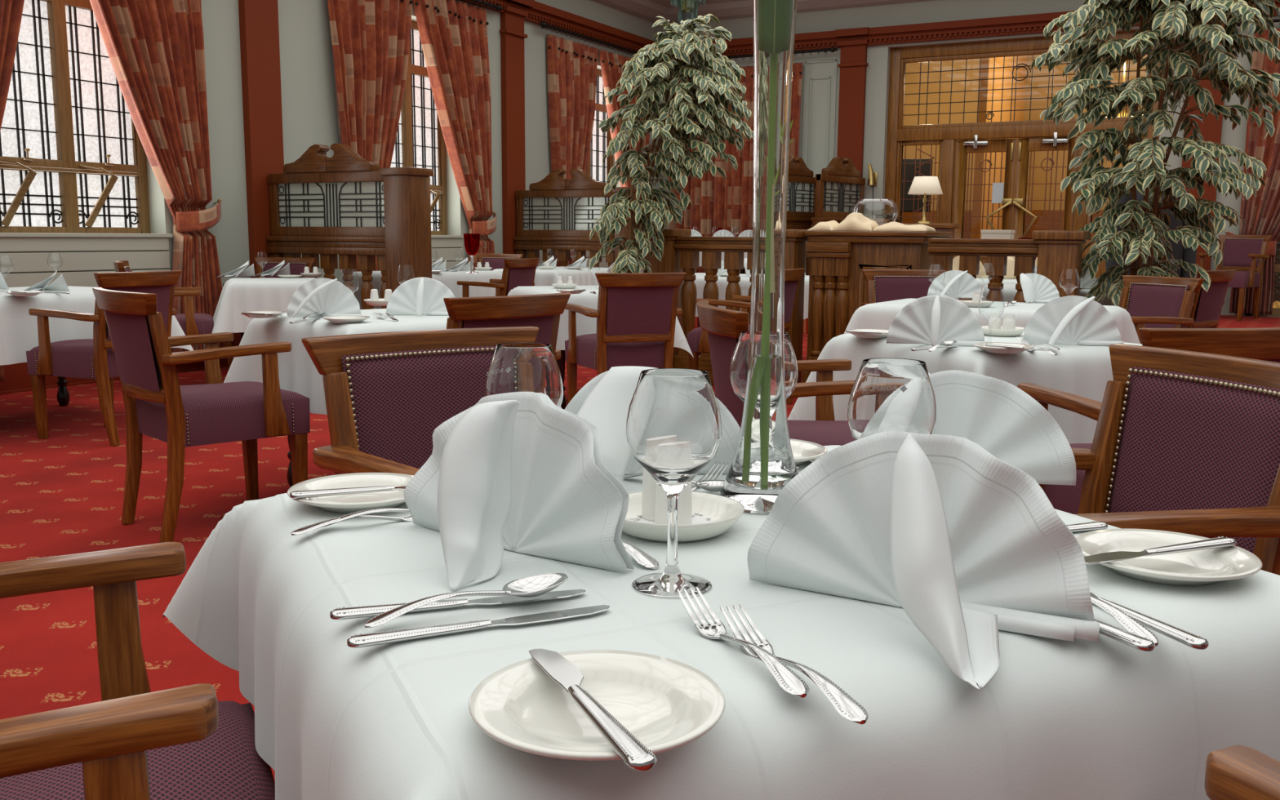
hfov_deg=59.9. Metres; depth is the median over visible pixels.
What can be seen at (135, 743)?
dining chair
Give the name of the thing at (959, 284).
napkin
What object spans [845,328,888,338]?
plate
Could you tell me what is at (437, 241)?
trim
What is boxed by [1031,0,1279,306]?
potted ficus
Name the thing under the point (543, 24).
curtain rod
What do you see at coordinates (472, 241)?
bowl
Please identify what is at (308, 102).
wall
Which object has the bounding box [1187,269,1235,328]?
dining chair
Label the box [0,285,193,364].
tablecloth
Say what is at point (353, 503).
plate
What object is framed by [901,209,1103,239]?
trim
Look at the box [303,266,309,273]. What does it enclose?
pot
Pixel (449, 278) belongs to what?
tablecloth
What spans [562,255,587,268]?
folded napkin
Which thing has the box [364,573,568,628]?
spoon
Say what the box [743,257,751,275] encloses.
napkin
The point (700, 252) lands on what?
tablecloth
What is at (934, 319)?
napkin
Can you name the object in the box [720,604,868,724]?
fork
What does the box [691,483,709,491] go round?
fork
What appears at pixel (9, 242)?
wall paneling
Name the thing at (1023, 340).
fork
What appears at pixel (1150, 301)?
dining chair
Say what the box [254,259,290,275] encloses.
folded napkin
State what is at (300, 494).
butter knife
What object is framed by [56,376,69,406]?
dining table
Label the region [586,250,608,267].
trim
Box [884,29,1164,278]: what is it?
door
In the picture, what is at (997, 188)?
notice sheet
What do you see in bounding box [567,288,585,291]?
butter knife
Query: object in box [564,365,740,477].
napkin
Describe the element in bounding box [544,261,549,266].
pot
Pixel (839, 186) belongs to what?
screen
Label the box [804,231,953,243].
countertop
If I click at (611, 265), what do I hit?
napkin
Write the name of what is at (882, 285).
dining chair
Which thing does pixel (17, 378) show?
baseboard
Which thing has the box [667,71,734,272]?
curtain
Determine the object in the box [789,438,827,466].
plate
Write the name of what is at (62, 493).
floor
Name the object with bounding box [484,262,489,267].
pot
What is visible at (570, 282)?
pot
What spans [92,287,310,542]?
dining chair
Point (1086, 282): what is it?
napkin
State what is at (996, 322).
salt shaker
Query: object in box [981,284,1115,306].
tablecloth
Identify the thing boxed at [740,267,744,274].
dining table
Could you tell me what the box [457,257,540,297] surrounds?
dining chair
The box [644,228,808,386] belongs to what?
balustrade
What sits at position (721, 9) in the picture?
ceiling
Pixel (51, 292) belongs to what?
table knife
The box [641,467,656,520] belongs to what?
pot
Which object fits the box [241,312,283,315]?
butter knife
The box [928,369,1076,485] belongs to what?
napkin
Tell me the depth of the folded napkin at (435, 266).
9.87 m
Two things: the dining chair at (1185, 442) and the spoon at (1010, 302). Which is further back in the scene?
the spoon at (1010, 302)
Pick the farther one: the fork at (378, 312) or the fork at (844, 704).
the fork at (378, 312)
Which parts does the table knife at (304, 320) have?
handle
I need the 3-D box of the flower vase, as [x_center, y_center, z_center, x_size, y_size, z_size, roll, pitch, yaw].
[0.157,-0.254,1.341,0.107,0.779,0.107,5,10,28]
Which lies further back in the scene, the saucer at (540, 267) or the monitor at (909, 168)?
the monitor at (909, 168)
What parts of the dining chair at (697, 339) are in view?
leg, arm post, seat, armrest, arm post, armrest, rail, panel, leg, rail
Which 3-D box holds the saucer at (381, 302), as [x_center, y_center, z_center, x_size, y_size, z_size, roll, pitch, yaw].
[-1.208,-0.457,5.197,0.164,0.027,0.164,5,10,28]
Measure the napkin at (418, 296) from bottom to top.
0.156 m
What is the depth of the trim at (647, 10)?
14.18 m
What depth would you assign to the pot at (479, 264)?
10.22 m
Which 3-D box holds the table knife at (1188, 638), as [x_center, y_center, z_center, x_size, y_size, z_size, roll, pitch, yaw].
[0.426,0.186,1.021,0.021,0.008,0.232,-3,9,-20]
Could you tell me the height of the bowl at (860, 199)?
0.225 m
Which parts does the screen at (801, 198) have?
glass panel, frame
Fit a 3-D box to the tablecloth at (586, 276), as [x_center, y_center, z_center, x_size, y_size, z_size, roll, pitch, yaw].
[-0.817,-1.208,11.065,0.893,0.205,1.373,5,10,28]
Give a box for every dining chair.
[0,542,275,799]
[26,270,182,446]
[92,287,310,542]
[113,260,213,335]
[222,257,316,369]
[301,326,538,475]
[443,292,570,359]
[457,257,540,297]
[476,253,523,271]
[564,272,686,403]
[687,268,804,403]
[696,300,855,445]
[861,269,946,306]
[1017,327,1279,514]
[1071,343,1279,575]
[1118,275,1204,344]
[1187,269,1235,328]
[1195,235,1272,320]
[1204,744,1279,799]
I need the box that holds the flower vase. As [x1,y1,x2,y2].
[720,0,798,514]
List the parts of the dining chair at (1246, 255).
arm post, armrest, leg, seat, rail, leg, nailhead trim, backrest, rail, arm post, armrest, leg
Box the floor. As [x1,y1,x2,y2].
[0,328,807,782]
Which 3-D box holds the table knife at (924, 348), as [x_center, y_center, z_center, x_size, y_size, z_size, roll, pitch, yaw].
[0.897,-0.159,3.365,0.232,0.008,0.021,-7,11,-39]
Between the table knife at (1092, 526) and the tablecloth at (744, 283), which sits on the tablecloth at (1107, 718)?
the table knife at (1092, 526)
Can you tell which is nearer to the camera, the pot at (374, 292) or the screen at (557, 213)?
the pot at (374, 292)
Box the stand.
[979,256,986,272]
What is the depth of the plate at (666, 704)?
0.78 m
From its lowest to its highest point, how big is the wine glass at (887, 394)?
0.207 m
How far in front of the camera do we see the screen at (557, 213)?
11.89 m
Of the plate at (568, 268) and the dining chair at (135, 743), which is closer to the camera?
the dining chair at (135, 743)
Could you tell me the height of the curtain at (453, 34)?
3.260 m
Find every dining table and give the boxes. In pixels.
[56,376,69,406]
[286,435,292,487]
[555,350,608,409]
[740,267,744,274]
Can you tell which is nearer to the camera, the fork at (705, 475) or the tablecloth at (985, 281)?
the fork at (705, 475)
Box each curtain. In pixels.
[0,0,24,381]
[89,0,226,352]
[327,0,413,271]
[413,0,496,270]
[546,34,597,266]
[598,48,649,186]
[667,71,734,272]
[730,62,802,274]
[1225,28,1279,315]
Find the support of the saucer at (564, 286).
on the tablecloth at (585, 325)
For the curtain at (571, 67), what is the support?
hanging from the curtain rod at (543, 24)
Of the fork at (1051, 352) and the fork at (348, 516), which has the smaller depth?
the fork at (348, 516)
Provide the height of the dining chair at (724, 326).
0.871 m
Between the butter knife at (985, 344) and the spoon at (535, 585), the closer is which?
the spoon at (535, 585)
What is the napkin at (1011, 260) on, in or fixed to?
on the tablecloth at (985, 281)
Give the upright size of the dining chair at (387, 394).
0.871 m
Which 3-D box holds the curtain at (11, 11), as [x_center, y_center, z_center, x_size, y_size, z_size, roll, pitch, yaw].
[-4.126,-1.742,7.013,0.197,3.260,1.049,5,10,28]
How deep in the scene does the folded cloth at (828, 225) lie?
7.58 m
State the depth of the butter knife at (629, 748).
0.72 m
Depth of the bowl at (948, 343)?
3.39 m
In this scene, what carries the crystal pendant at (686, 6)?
hanging from the ceiling
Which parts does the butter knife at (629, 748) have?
blade, handle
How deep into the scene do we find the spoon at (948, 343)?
3.35 m
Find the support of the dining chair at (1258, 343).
on the floor
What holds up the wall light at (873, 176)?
attached to the wall at (877, 71)
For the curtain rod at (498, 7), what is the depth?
11.40 m
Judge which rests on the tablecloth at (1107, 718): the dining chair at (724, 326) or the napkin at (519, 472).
the napkin at (519, 472)
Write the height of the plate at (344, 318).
0.020 m
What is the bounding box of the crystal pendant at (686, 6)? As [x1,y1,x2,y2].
[670,0,706,22]
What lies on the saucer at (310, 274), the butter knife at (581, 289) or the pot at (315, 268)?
the pot at (315, 268)
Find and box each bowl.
[463,233,479,255]
[502,573,568,597]
[694,480,724,492]
[853,199,897,231]
[942,340,956,346]
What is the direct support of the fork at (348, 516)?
on the tablecloth at (1107, 718)
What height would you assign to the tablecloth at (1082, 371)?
0.480 m
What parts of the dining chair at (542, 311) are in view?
leg, rail, panel, leg, armrest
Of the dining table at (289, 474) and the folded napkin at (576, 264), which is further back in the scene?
the folded napkin at (576, 264)
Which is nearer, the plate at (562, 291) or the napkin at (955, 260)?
the plate at (562, 291)
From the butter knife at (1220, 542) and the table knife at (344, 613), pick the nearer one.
the table knife at (344, 613)
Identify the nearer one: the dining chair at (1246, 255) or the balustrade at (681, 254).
the balustrade at (681, 254)
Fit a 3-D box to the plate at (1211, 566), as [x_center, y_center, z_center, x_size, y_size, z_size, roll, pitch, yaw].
[0.535,0.164,1.135,0.176,0.020,0.176,5,10,28]
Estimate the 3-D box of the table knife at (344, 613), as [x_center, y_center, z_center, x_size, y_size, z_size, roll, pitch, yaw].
[-0.160,0.184,1.005,0.232,0.008,0.021,-2,9,-18]
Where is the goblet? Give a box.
[463,233,479,273]
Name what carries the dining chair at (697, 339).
on the floor
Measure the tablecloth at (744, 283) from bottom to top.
0.388 m
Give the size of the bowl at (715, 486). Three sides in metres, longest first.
0.063 x 0.042 x 0.014 m
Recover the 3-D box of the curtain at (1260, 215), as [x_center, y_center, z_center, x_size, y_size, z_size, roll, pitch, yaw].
[6.928,-2.370,11.589,1.362,2.970,0.197,5,10,28]
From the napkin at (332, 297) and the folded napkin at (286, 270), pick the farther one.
the folded napkin at (286, 270)
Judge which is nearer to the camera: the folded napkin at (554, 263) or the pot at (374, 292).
the pot at (374, 292)
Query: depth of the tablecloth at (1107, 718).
0.93 m
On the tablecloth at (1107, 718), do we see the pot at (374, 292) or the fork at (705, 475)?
the fork at (705, 475)
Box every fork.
[290,515,413,535]
[372,308,394,317]
[373,312,399,321]
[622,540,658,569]
[676,586,808,697]
[691,461,728,488]
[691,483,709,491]
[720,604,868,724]
[1016,337,1060,350]
[1020,341,1057,355]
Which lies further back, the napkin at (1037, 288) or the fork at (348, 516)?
the napkin at (1037, 288)
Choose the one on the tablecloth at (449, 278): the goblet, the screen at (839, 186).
the goblet
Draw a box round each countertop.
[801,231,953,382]
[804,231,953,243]
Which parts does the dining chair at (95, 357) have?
leg, arm post, armrest, nailhead trim, seat, leg, backrest, rail, leg, rail, panel, leg, armrest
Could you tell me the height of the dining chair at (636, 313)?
0.871 m
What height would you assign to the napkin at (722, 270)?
0.152 m
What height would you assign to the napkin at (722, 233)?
0.156 m
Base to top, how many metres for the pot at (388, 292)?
0.070 m
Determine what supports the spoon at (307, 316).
on the tablecloth at (297, 372)
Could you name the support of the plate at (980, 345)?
on the tablecloth at (1082, 371)
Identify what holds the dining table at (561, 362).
on the floor
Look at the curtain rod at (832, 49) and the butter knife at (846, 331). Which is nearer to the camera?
the butter knife at (846, 331)
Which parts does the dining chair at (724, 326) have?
rail, panel, seat, armrest, armrest, arm post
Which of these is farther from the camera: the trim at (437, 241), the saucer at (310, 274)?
the trim at (437, 241)
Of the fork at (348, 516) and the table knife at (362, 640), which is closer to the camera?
the table knife at (362, 640)
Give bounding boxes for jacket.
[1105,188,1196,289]
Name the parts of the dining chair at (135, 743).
armrest, armrest, arm post, arm post, seat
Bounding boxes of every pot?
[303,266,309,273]
[312,266,318,273]
[369,288,378,300]
[384,288,391,300]
[476,262,481,267]
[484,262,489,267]
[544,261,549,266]
[555,275,563,284]
[566,275,573,284]
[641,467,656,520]
[654,482,692,524]
[972,291,981,302]
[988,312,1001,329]
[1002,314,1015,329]
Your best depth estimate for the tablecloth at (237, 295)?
7.59 m
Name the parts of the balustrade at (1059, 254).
handrail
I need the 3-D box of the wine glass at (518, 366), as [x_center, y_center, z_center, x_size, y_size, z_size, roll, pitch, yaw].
[-0.135,0.039,1.301,0.091,0.207,0.091,-2,9,-14]
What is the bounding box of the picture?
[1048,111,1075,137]
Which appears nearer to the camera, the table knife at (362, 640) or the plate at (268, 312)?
the table knife at (362, 640)
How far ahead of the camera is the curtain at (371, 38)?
9.99 m
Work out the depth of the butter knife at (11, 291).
5.61 m
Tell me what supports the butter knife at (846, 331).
on the plate at (856, 335)
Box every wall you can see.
[0,0,660,288]
[658,0,1279,317]
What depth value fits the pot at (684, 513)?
1.25 m
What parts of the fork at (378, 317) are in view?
handle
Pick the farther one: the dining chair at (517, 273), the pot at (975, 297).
the dining chair at (517, 273)
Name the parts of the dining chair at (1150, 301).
leg, arm post, nailhead trim, backrest, armrest, rail, leg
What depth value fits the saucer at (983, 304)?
5.37 m
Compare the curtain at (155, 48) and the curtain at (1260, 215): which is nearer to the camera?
the curtain at (155, 48)
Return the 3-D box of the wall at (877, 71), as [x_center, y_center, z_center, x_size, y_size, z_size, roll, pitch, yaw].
[5.966,-2.876,12.325,13.500,4.300,0.300,5,10,28]
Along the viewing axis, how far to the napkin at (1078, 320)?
3.52 m
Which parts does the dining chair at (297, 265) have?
leg, leg, nailhead trim, backrest, rail, leg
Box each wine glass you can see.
[484,342,563,407]
[626,368,721,597]
[728,331,797,401]
[847,358,937,439]
[977,288,1004,348]
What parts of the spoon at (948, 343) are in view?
handle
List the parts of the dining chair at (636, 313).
leg, arm post, armrest, leg, backrest, seat, rail, panel, rail, leg, armrest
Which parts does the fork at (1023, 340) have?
handle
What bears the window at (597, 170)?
in the wall at (308, 102)
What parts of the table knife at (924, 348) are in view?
handle, blade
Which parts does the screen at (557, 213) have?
frame, glass panel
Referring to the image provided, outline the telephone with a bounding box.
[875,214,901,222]
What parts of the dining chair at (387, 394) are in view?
leg, armrest, backrest, rail, nailhead trim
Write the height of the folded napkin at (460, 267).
0.126 m
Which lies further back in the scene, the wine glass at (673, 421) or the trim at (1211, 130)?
the trim at (1211, 130)
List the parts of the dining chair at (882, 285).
armrest, leg, rail, backrest, nailhead trim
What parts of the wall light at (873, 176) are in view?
cord, plate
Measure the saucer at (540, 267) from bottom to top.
0.027 m
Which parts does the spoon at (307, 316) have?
handle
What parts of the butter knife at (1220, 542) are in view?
blade, handle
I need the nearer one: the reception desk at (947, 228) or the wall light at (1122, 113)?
the reception desk at (947, 228)
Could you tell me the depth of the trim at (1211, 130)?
12.00 m
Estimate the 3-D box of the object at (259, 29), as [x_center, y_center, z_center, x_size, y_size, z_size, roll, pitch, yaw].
[-3.025,-2.098,9.046,0.170,3.585,0.450,5,10,28]
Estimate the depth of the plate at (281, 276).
8.18 m
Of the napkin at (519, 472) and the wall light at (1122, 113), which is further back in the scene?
the wall light at (1122, 113)
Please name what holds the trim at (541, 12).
attached to the wall at (308, 102)
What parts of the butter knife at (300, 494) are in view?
blade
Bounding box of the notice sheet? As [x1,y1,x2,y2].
[991,182,1004,203]
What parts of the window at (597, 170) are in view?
pane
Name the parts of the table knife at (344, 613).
handle, blade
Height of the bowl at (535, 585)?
0.014 m
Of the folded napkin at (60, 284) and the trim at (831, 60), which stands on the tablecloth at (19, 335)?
the folded napkin at (60, 284)
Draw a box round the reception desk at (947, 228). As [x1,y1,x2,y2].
[869,218,959,258]
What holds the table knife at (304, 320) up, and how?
on the tablecloth at (297, 372)
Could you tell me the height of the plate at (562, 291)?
0.020 m
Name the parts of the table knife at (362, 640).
handle, blade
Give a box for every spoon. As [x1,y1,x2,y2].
[302,311,324,319]
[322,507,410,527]
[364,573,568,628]
[622,472,724,492]
[928,340,956,351]
[1003,301,1017,306]
[1090,595,1159,646]
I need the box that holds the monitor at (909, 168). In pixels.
[900,159,933,222]
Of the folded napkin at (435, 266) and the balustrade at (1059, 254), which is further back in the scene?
the folded napkin at (435, 266)
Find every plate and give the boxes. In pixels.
[5,290,44,296]
[239,310,285,318]
[277,275,302,278]
[287,472,413,513]
[322,315,370,323]
[431,270,442,273]
[468,649,725,760]
[555,288,586,293]
[564,266,582,269]
[717,273,728,276]
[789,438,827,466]
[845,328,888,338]
[972,342,1034,353]
[1075,528,1262,586]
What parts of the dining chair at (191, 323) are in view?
rail, armrest, armrest, arm post, arm post, seat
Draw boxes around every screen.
[266,143,433,309]
[514,168,646,270]
[786,156,816,275]
[811,156,865,227]
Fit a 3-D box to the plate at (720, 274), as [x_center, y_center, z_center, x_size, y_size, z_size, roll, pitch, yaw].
[0.727,-1.032,9.192,0.176,0.020,0.176,5,10,28]
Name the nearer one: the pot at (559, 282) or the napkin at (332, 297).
the napkin at (332, 297)
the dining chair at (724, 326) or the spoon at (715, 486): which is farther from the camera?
the dining chair at (724, 326)
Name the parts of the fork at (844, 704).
handle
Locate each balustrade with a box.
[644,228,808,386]
[927,231,1090,303]
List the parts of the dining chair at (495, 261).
nailhead trim, backrest, rail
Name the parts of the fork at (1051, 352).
handle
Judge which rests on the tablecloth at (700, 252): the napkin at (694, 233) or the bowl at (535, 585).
the napkin at (694, 233)
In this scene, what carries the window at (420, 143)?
in the wall at (308, 102)
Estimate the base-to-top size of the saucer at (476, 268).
0.027 m
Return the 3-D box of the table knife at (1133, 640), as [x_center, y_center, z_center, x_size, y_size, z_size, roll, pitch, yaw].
[0.369,0.186,1.009,0.022,0.008,0.232,-4,9,-25]
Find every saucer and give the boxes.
[300,272,322,276]
[364,298,388,306]
[475,266,492,270]
[537,266,555,269]
[551,283,577,288]
[622,491,744,542]
[960,300,994,307]
[981,325,1025,337]
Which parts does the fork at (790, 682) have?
handle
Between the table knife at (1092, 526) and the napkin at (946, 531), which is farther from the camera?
the table knife at (1092, 526)
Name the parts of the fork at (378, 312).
handle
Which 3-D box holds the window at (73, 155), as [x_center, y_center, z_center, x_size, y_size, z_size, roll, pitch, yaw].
[-3.970,-2.196,7.705,0.280,2.090,1.280,5,10,28]
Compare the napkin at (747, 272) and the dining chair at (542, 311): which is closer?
the dining chair at (542, 311)
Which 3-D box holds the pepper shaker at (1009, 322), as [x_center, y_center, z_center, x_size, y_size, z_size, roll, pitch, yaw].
[1.271,-0.261,3.824,0.043,0.070,0.043,5,10,28]
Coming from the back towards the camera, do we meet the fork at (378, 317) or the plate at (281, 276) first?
the plate at (281, 276)
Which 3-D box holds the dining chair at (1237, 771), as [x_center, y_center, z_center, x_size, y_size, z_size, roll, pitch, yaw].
[0.773,0.532,0.797,0.568,0.871,0.608,-3,9,-25]
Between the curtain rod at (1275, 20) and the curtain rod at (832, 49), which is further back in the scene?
the curtain rod at (832, 49)
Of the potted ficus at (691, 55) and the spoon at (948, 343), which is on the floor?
the potted ficus at (691, 55)
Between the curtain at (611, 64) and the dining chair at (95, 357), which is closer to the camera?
the dining chair at (95, 357)
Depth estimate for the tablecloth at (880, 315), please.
5.53 m
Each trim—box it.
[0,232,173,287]
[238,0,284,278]
[431,235,463,269]
[458,0,655,51]
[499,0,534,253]
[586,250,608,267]
[591,0,675,25]
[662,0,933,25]
[711,0,1279,56]
[802,59,837,275]
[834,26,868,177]
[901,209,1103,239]
[1181,22,1224,278]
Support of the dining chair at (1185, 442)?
on the floor
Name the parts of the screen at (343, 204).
frame, glass panel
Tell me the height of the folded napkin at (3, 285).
0.126 m
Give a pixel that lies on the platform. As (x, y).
(1225, 321)
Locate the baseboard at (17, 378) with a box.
[0,332,240,394]
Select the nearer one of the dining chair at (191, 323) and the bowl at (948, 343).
the bowl at (948, 343)
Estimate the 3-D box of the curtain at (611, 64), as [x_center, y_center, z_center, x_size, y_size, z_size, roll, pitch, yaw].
[-0.165,-2.758,14.267,0.209,3.200,1.268,5,10,28]
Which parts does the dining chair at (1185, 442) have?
armrest, leg, armrest, nailhead trim, backrest, rail, leg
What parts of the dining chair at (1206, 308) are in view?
leg, backrest, rail, panel, rail, leg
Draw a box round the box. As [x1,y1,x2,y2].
[980,230,1015,239]
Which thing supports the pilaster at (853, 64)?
attached to the wall at (877, 71)
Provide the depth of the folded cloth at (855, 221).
7.49 m
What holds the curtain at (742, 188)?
hanging from the wall at (877, 71)
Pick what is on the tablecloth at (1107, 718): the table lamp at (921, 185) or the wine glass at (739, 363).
the wine glass at (739, 363)
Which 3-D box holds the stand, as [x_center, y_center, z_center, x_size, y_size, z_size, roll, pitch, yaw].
[3.041,-1.158,9.484,0.320,0.220,0.280,5,10,28]
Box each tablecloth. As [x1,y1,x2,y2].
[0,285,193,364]
[162,444,1279,799]
[211,277,315,333]
[223,308,561,414]
[337,269,502,309]
[492,266,608,286]
[507,285,693,357]
[693,272,808,319]
[698,251,746,267]
[787,332,1142,444]
[844,297,1140,343]
[954,277,1097,300]
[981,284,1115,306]
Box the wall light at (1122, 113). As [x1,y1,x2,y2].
[1117,60,1128,116]
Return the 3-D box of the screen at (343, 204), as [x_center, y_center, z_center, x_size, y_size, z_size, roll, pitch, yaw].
[-2.335,-1.137,8.825,1.560,1.759,0.290,5,10,28]
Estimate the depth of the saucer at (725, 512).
1.23 m
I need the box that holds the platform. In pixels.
[693,315,1279,333]
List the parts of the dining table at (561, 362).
leg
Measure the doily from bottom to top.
0.004 m
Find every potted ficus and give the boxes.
[589,13,753,273]
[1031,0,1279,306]
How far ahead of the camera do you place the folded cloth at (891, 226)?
7.37 m
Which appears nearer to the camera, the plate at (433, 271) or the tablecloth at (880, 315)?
the tablecloth at (880, 315)
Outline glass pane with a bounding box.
[902,48,1147,210]
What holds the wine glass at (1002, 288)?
on the tablecloth at (1082, 371)
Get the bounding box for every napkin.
[0,272,8,289]
[22,270,69,291]
[216,260,254,277]
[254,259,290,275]
[286,278,361,318]
[386,277,454,315]
[404,391,634,590]
[431,257,446,271]
[442,257,471,271]
[536,256,557,268]
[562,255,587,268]
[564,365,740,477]
[606,262,643,273]
[690,229,702,236]
[712,229,733,236]
[716,260,727,275]
[737,230,752,236]
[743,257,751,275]
[746,431,1099,689]
[886,294,986,346]
[927,270,983,298]
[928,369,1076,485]
[952,255,985,277]
[984,256,1016,279]
[1019,273,1059,302]
[1022,295,1123,346]
[1080,269,1097,288]
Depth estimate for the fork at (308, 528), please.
1.26 m
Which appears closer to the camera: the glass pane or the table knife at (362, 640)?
the table knife at (362, 640)
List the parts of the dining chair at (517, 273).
arm post, armrest, arm post, leg, backrest, armrest, panel, rail, leg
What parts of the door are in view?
pull, pull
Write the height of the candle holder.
0.150 m
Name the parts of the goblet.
stem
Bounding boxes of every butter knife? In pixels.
[10,291,28,293]
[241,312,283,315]
[289,485,406,498]
[528,648,657,771]
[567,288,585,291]
[845,329,887,333]
[984,343,1050,351]
[1084,536,1236,564]
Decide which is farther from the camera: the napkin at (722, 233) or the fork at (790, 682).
the napkin at (722, 233)
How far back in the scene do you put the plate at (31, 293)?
5.69 m
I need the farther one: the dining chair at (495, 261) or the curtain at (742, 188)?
the curtain at (742, 188)
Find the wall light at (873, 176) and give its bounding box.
[867,164,877,218]
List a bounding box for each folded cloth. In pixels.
[806,220,838,231]
[832,212,881,231]
[872,222,936,231]
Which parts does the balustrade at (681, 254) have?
handrail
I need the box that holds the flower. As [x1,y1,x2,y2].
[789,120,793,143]
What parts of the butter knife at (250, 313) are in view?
handle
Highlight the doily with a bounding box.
[630,512,713,524]
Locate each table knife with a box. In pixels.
[50,292,70,293]
[289,318,319,323]
[329,589,586,620]
[346,604,609,648]
[911,345,958,351]
[1066,520,1107,532]
[1089,591,1208,649]
[1093,618,1155,651]
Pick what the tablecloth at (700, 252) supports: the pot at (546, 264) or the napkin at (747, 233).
the napkin at (747, 233)
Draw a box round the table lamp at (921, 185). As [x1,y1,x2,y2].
[907,176,942,223]
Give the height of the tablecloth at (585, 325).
0.411 m
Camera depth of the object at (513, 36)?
12.03 m
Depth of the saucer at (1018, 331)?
3.79 m
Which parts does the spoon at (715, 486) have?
handle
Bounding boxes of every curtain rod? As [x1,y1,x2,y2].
[461,0,502,11]
[539,21,637,55]
[726,47,837,60]
[1235,18,1279,26]
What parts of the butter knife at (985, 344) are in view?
handle, blade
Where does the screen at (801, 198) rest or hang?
on the platform
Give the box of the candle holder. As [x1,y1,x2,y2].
[714,227,722,232]
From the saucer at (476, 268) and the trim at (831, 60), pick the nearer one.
the saucer at (476, 268)
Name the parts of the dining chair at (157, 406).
leg, rail, panel, rail, backrest, leg, armrest, arm post, seat, armrest, nailhead trim, leg, arm post, leg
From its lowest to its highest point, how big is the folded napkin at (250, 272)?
0.126 m
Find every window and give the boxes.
[0,0,150,233]
[390,20,447,235]
[586,69,613,183]
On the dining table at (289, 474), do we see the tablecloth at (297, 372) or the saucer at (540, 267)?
the tablecloth at (297, 372)
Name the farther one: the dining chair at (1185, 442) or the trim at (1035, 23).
the trim at (1035, 23)
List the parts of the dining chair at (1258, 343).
arm post, armrest, seat, rail, panel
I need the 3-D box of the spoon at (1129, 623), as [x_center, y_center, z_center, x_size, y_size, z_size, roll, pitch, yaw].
[0.394,0.181,1.007,0.042,0.020,0.188,-3,9,-21]

